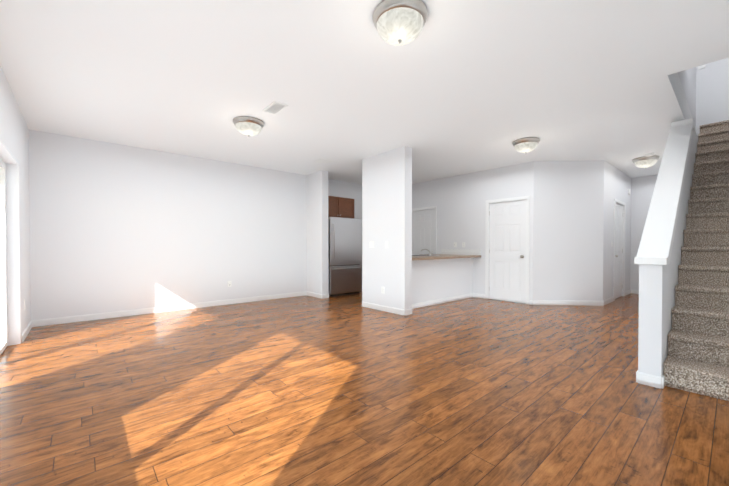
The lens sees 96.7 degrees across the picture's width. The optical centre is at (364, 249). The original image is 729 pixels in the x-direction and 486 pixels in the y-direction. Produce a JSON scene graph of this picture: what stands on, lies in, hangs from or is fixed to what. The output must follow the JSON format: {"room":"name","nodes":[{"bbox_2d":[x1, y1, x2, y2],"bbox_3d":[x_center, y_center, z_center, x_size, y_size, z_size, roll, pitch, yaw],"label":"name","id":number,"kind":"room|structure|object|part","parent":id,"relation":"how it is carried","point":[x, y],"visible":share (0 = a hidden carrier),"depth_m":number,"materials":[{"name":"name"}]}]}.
{"room":"empty living room","nodes":[
{"label":"empty living room","id":0,"kind":"room"},
{"bbox_2d":[0,66,30,345],"bbox_3d":[-2.419,-0.258,1.810,0.200,2.740,7.260,-1,1,-41],"label":"wall","id":1,"kind":"structure","parent":0,"point":[14,143],"depth_m":3.70,"materials":[{"name":"white paint"}]},
{"bbox_2d":[0,158,7,354],"bbox_3d":[-3.467,0.069,2.957,0.070,2.052,1.792,-1,1,-41],"label":"window","id":2,"kind":"structure","parent":1,"relation":"in","point":[3,300],"depth_m":3.59,"materials":[{"name":"white glass"}]},
{"bbox_2d":[29,129,361,319],"bbox_3d":[-2.078,-0.314,6.837,7.340,2.740,0.150,-1,1,-41],"label":"wall","id":3,"kind":"structure","parent":0,"point":[114,227],"depth_m":5.45,"materials":[{"name":"white paint"}]},
{"bbox_2d":[328,196,353,217],"bbox_3d":[-0.704,-0.987,7.682,0.970,0.485,0.359,-1,1,-41],"label":"upper cabinet","id":4,"kind":"object","parent":3,"relation":"attached to","point":[341,207],"visible":0.62,"depth_m":7.61,"materials":[{"name":"brown wood"}]},
{"bbox_2d":[306,170,328,293],"bbox_3d":[-1.052,-0.319,7.217,0.165,2.740,0.630,-1,1,-41],"label":"wall","id":5,"kind":"structure","parent":0,"point":[317,232],"depth_m":7.05,"materials":[{"name":"white paint"}]},
{"bbox_2d":[0,291,728,485],"bbox_3d":[1.540,1.113,5.296,10.830,0.080,7.360,-1,1,-41],"label":"floor","id":6,"kind":"structure","parent":0,"point":[345,390],"depth_m":2.34,"materials":[{"name":"brown wood"}]},
{"bbox_2d":[328,217,361,296],"bbox_3d":[-0.593,0.168,7.545,0.900,1.760,0.711,-1,1,-41],"label":"fridge","id":7,"kind":"object","parent":6,"relation":"on","point":[344,255],"visible":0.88,"depth_m":7.29,"materials":[{"name":"silver metal"}]},
{"bbox_3d":[-0.384,-0.062,7.295,0.771,0.995,0.063,-1,1,-41],"label":"handle","id":8,"kind":"part","parent":7,"relation":"part of","materials":[{"name":"silver metal"}]},
{"bbox_2d":[663,120,728,400],"bbox_3d":[4.199,-0.404,3.578,4.003,2.992,0.887,-1,1,-41],"label":"stairs","id":9,"kind":"structure","parent":6,"relation":"on","point":[696,360],"depth_m":3.06,"materials":[{"name":"carpet"}]},
{"bbox_3d":[1.131,0.616,6.778,2.356,0.880,0.865,-1,1,-41],"label":"base cabinet","id":10,"kind":"object","parent":6,"relation":"on","visible":0},
{"bbox_2d":[412,254,480,260],"bbox_3d":[1.233,0.153,6.652,2.365,0.045,1.200,-1,1,-41],"label":"countertop","id":11,"kind":"structure","parent":10,"relation":"on","point":[443,256],"depth_m":6.19,"materials":[{"name":"laminate"}]},
{"bbox_2d":[0,0,728,183],"bbox_3d":[1.540,-1.817,5.264,10.830,0.300,7.360,-1,1,-41],"label":"ceiling","id":12,"kind":"structure","parent":0,"point":[456,87],"depth_m":3.10,"materials":[{"name":"white paint"}]},
{"bbox_2d":[233,116,263,136],"bbox_3d":[-1.502,-1.555,4.209,0.381,0.198,0.381,-1,1,-41],"label":"ceiling lamp","id":13,"kind":"object","parent":12,"relation":"attached to","point":[248,126],"visible":1,"depth_m":4.09,"materials":[{"name":"white glass"}]},
{"bbox_2d":[262,101,287,114],"bbox_3d":[-1.042,-1.644,3.773,0.170,0.012,0.330,-1,1,-41],"label":"ceiling vent","id":14,"kind":"object","parent":12,"relation":"in","point":[275,107],"visible":1,"depth_m":3.76,"materials":[{"name":"white plastic"}]},
{"bbox_2d":[373,0,427,45],"bbox_3d":[0.248,-1.534,2.265,0.381,0.198,0.381,-1,1,-41],"label":"ceiling lamp","id":15,"kind":"object","parent":12,"relation":"attached to","point":[399,22],"visible":1,"depth_m":2.16,"materials":[{"name":"white glass"}]},
{"bbox_2d":[512,137,539,153],"bbox_3d":[2.481,-1.564,4.981,0.381,0.198,0.381,-1,1,-41],"label":"ceiling lamp","id":16,"kind":"object","parent":12,"relation":"attached to","point":[526,145],"visible":1,"depth_m":4.87,"materials":[{"name":"white glass"}]},
{"bbox_2d":[632,155,659,168],"bbox_3d":[5.168,-1.575,5.960,0.381,0.198,0.381,-1,1,-41],"label":"ceiling lamp","id":17,"kind":"object","parent":12,"relation":"attached to","point":[645,162],"visible":1,"depth_m":5.86,"materials":[{"name":"white glass"}]},
{"bbox_2d":[362,146,411,309],"bbox_3d":[0.372,-0.302,5.699,0.175,2.740,1.050,-1,1,-41],"label":"wall","id":18,"kind":"structure","parent":0,"point":[387,196],"depth_m":5.53,"materials":[{"name":"white paint"}]},
{"bbox_2d":[412,258,472,303],"bbox_3d":[1.457,0.621,6.402,2.370,0.880,0.120,-1,1,-41],"label":"wall","id":19,"kind":"structure","parent":0,"point":[435,279],"depth_m":6.35,"materials":[{"name":"white paint"}]},
{"bbox_2d":[412,161,533,304],"bbox_3d":[1.975,-0.324,7.690,0.120,2.740,3.910,-1,1,-41],"label":"wall","id":20,"kind":"structure","parent":0,"point":[459,201],"depth_m":7.12,"materials":[{"name":"white paint"}]},
{"bbox_2d":[412,209,433,254],"bbox_3d":[1.459,0.026,8.198,0.107,2.016,0.750,-1,1,-41],"label":"pantry door","id":21,"kind":"structure","parent":20,"relation":"in","point":[423,229],"depth_m":8.20,"materials":[{"name":"white"}]},
{"bbox_2d":[412,206,436,253],"bbox_3d":[1.497,-0.007,8.225,0.135,2.094,0.888,-1,1,-41],"label":"door frame","id":22,"kind":"structure","parent":20,"relation":"attached to","point":[435,222],"depth_m":7.88,"materials":[{"name":"white wood"}]},
{"bbox_2d":[441,249,480,254],"bbox_3d":[2.170,0.060,7.360,0.022,0.124,1.010,-1,1,-41],"label":"tile backsplash","id":23,"kind":"structure","parent":20,"relation":"attached to","point":[462,251],"depth_m":7.32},
{"bbox_2d":[489,200,525,302],"bbox_3d":[2.880,0.044,6.577,0.107,2.016,0.760,-1,1,-41],"label":"closet door","id":24,"kind":"structure","parent":20,"relation":"in","point":[507,266],"depth_m":6.57,"materials":[{"name":"white wood"}]},
{"bbox_2d":[485,196,529,304],"bbox_3d":[2.918,0.011,6.605,0.135,2.094,0.898,-1,1,-41],"label":"door frame","id":25,"kind":"structure","parent":20,"relation":"attached to","point":[487,229],"depth_m":6.59,"materials":[{"name":"white wood"}]},
{"bbox_2d":[533,160,603,300],"bbox_3d":[3.864,-0.307,6.205,1.287,2.740,0.120,0,1,3],"label":"wall","id":26,"kind":"structure","parent":0,"point":[568,212],"depth_m":6.14,"materials":[{"name":"white paint"}]},
{"bbox_2d":[22,289,663,388],"bbox_3d":[1.559,1.026,5.312,10.380,0.093,6.960,-1,1,-41],"label":"baseboard","id":27,"kind":"structure","parent":26,"relation":"attached to","point":[650,380],"depth_m":5.76,"materials":[{"name":"white wood"}]},
{"bbox_2d":[603,161,630,300],"bbox_3d":[5.426,-0.316,6.999,2.560,2.740,0.120,-1,1,-41],"label":"wall","id":28,"kind":"structure","parent":0,"point":[617,184],"depth_m":6.54,"materials":[{"name":"white paint"}]},
{"bbox_2d":[615,204,622,298],"bbox_3d":[5.470,0.040,6.967,0.860,2.016,0.107,-1,1,-41],"label":"entry door","id":29,"kind":"structure","parent":28,"relation":"in","point":[618,245],"depth_m":7.04,"materials":[{"name":"white wood"}]},
{"bbox_2d":[613,199,625,300],"bbox_3d":[5.436,0.007,6.999,0.998,2.094,0.135,-1,1,-41],"label":"door frame","id":30,"kind":"structure","parent":28,"relation":"attached to","point":[619,202],"depth_m":7.24,"materials":[{"name":"white wood"}]},
{"bbox_2d":[630,175,657,289],"bbox_3d":[6.772,-0.320,7.314,0.120,2.740,1.420,-1,1,-41],"label":"wall","id":31,"kind":"structure","parent":0,"point":[642,189],"depth_m":7.62,"materials":[{"name":"white paint"}]},
{"bbox_2d":[638,67,700,376],"bbox_3d":[4.758,-1.671,4.743,6.520,5.500,0.142,-1,1,-41],"label":"wall","id":32,"kind":"structure","parent":0,"point":[658,284],"depth_m":2.66,"materials":[{"name":"white paint"}]},
{"bbox_2d":[634,118,693,264],"bbox_3d":[3.196,-0.742,3.384,2.426,1.708,0.198,-1,1,-41],"label":"trim","id":33,"kind":"structure","parent":32,"relation":"attached to","point":[656,242],"depth_m":3.10,"materials":[{"name":"white wood"}]},
{"bbox_2d":[678,67,695,126],"bbox_3d":[4.117,-3.186,4.236,3.470,2.460,0.140,-1,1,-41],"label":"wall","id":34,"kind":"structure","parent":0,"point":[687,77],"depth_m":4.60,"materials":[{"name":"white paint"}]},
{"bbox_2d":[701,58,728,124],"bbox_3d":[5.803,-1.673,4.870,0.120,5.500,1.045,-1,1,-41],"label":"wall","id":35,"kind":"structure","parent":0,"point":[715,92],"depth_m":5.10,"materials":[{"name":"white paint"}]}
]}

